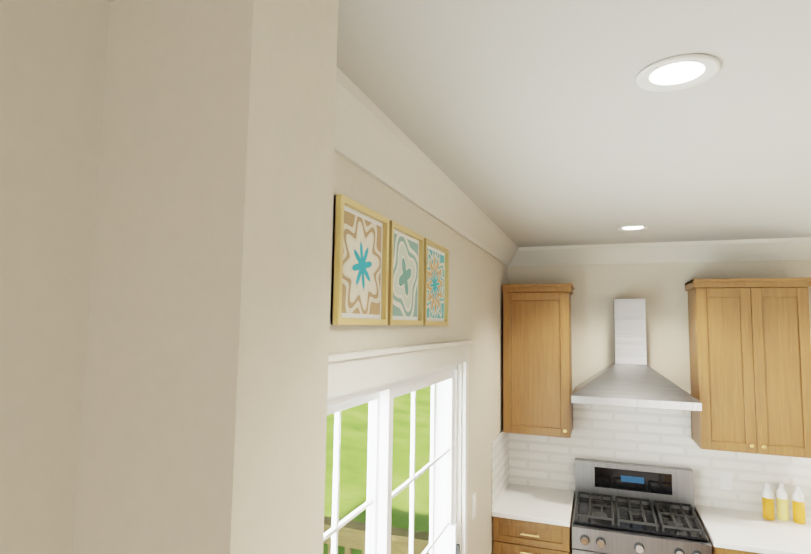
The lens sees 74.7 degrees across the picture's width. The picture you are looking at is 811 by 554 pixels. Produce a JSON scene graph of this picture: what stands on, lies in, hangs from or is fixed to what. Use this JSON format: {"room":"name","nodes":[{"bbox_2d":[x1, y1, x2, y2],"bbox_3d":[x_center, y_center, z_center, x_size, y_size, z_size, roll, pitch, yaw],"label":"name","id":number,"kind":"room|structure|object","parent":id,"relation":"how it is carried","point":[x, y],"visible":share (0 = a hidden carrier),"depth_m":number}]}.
{"room":"kitchen","nodes":[
{"label":"kitchen","id":0,"kind":"room"},
{"bbox_2d":[72,0,337,553],"bbox_3d":[-0.291,0.820,0.730,0.250,2.700,0.230,-1,-5,20],"label":"wall","id":1,"kind":"structure","parent":0,"point":[204,417],"depth_m":0.70},
{"bbox_2d":[0,0,507,553],"bbox_3d":[-0.425,0.837,0.948,0.150,2.700,6.650,-1,-5,20],"label":"wall","id":2,"kind":"structure","parent":0,"point":[52,64],"depth_m":0.70},
{"bbox_2d":[331,194,388,324],"bbox_3d":[-0.124,-0.033,1.561,0.022,0.345,0.345,-1,-5,20],"label":"picture","id":3,"kind":"object","parent":2,"relation":"attached to","point":[360,270],"visible":1,"depth_m":1.54},
{"bbox_2d":[323,365,459,553],"bbox_3d":[-0.093,1.316,1.813,0.141,1.908,1.796,-1,-5,20],"label":"sliding glass door","id":4,"kind":"structure","parent":2,"relation":"in","point":[377,504],"depth_m":1.97},
{"bbox_2d":[327,340,472,553],"bbox_3d":[-0.085,1.257,1.818,0.185,2.028,1.985,-1,-5,20],"label":"door frame","id":5,"kind":"structure","parent":2,"relation":"attached to","point":[349,372],"depth_m":2.02},
{"bbox_2d":[388,220,423,324],"bbox_3d":[0.002,0.000,1.907,0.022,0.345,0.345,-1,-5,20],"label":"picture","id":6,"kind":"object","parent":2,"relation":"attached to","point":[406,279],"visible":0.77,"depth_m":1.91},
{"bbox_2d":[334,67,521,266],"bbox_3d":[0.250,-0.303,2.503,0.098,0.135,3.260,-1,-5,20],"label":"crown molding","id":7,"kind":"structure","parent":2,"relation":"attached to","point":[372,139],"depth_m":1.78},
{"bbox_2d":[423,238,448,325],"bbox_3d":[0.128,0.033,2.254,0.022,0.345,0.345,-1,-5,20],"label":"picture","id":8,"kind":"object","parent":2,"relation":"attached to","point":[436,288],"visible":0.85,"depth_m":2.26},
{"bbox_2d":[472,493,475,519],"bbox_3d":[0.376,1.254,2.909,0.009,0.120,0.070,-1,-5,20],"label":"switch plate","id":9,"kind":"object","parent":2,"relation":"attached to","point":[473,505],"visible":1,"depth_m":2.90},
{"bbox_2d":[337,0,810,246],"bbox_3d":[1.925,-0.589,0.308,5.050,0.100,6.800,-1,-5,20],"label":"ceiling","id":10,"kind":"structure","parent":0,"point":[528,123],"depth_m":1.45},
{"bbox_2d":[617,225,648,230],"bbox_3d":[1.351,-0.290,3.159,0.176,0.009,0.176,-1,-5,20],"label":"recessed light","id":11,"kind":"object","parent":10,"relation":"in","point":[633,228],"visible":1,"depth_m":3.15},
{"bbox_2d":[635,54,720,91],"bbox_3d":[0.631,-0.471,1.237,0.176,0.009,0.176,-1,-5,20],"label":"recessed light","id":12,"kind":"object","parent":10,"relation":"in","point":[678,72],"visible":0.98,"depth_m":1.23},
{"bbox_2d":[508,260,810,504],"bbox_3d":[3.035,1.098,3.297,5.050,2.700,0.150,-1,-5,20],"label":"wall","id":13,"kind":"structure","parent":0,"point":[659,288],"depth_m":3.79},
{"bbox_2d":[500,283,575,440],"bbox_3d":[0.957,0.582,3.838,0.450,1.040,0.338,-1,-5,20],"label":"upper cabinet","id":14,"kind":"object","parent":13,"relation":"attached to","point":[537,338],"depth_m":3.69},
{"bbox_2d":[571,299,701,410],"bbox_3d":[1.508,0.490,3.556,0.746,0.690,0.488,-1,-5,20],"label":"range hood","id":15,"kind":"object","parent":13,"relation":"attached to","point":[628,377],"visible":1,"depth_m":3.46},
{"bbox_2d":[522,237,810,265],"bbox_3d":[2.966,-0.189,3.311,4.650,0.135,0.098,-1,-5,20],"label":"crown molding","id":16,"kind":"structure","parent":13,"relation":"attached to","point":[774,249],"depth_m":3.70},
{"bbox_2d":[685,278,771,456],"bbox_3d":[2.066,0.554,3.438,0.358,1.060,0.338,-1,-5,20],"label":"upper cabinet","id":17,"kind":"object","parent":13,"relation":"attached to","point":[750,357],"depth_m":3.29},
{"bbox_2d":[764,277,810,460],"bbox_3d":[2.293,0.550,3.356,0.358,1.060,0.338,-1,-5,20],"label":"upper cabinet","id":18,"kind":"object","parent":13,"relation":"attached to","point":[786,300],"depth_m":3.18},
{"bbox_3d":[1.883,2.200,0.061,5.150,0.100,6.900,-1,-5,20],"label":"floor","id":19,"kind":"structure","parent":0,"visible":0},
{"bbox_2d":[493,501,573,553],"bbox_3d":[0.879,1.993,3.573,0.470,0.900,0.640,-1,-5,20],"label":"base cabinet","id":20,"kind":"object","parent":19,"relation":"on","point":[509,537],"depth_m":3.31},
{"bbox_2d":[492,481,574,528],"bbox_3d":[0.882,1.529,3.603,0.476,0.030,0.663,-1,-5,20],"label":"countertop","id":21,"kind":"structure","parent":20,"relation":"on","point":[540,504],"depth_m":3.51},
{"bbox_2d":[572,458,711,553],"bbox_3d":[1.447,1.847,3.325,0.746,1.165,0.707,-1,-5,20],"label":"range","id":22,"kind":"object","parent":19,"relation":"on","point":[626,508],"visible":1,"depth_m":3.41},
{"bbox_2d":[695,509,763,553],"bbox_3d":[1.964,1.975,3.180,0.297,0.900,0.640,-1,-5,20],"label":"base cabinet","id":23,"kind":"object","parent":19,"relation":"on","point":[714,551],"depth_m":2.96},
{"bbox_2d":[695,505,810,553],"bbox_3d":[3.473,1.486,2.665,3.505,0.030,0.663,-1,-5,20],"label":"countertop","id":24,"kind":"structure","parent":23,"relation":"on","point":[742,530],"depth_m":3.10},
{"bbox_2d":[762,483,779,519],"bbox_3d":[2.270,1.402,3.328,0.063,0.215,0.063,0,-5,8],"label":"bottle","id":25,"kind":"object","parent":24,"relation":"on","point":[768,510],"depth_m":3.31},
{"bbox_2d":[778,483,788,520],"bbox_3d":[2.352,1.402,3.319,0.063,0.215,0.063,0,-5,8],"label":"bottle","id":26,"kind":"object","parent":24,"relation":"on","point":[782,507],"depth_m":3.29},
{"bbox_2d":[792,486,805,523],"bbox_3d":[2.420,1.399,3.274,0.063,0.215,0.063,0,-5,8],"label":"bottle","id":27,"kind":"object","parent":24,"relation":"on","point":[798,499],"depth_m":3.25},
{"label":"outside","id":28,"kind":"structure","parent":0,"visible":0},
{"bbox_2d":[323,386,430,553],"bbox_3d":[-3.820,-5.562,6.335,130.000,23.140,120.000,-1,-5,20],"label":"garden","id":29,"kind":"object","parent":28,"point":[347,501],"depth_m":8.37}
]}

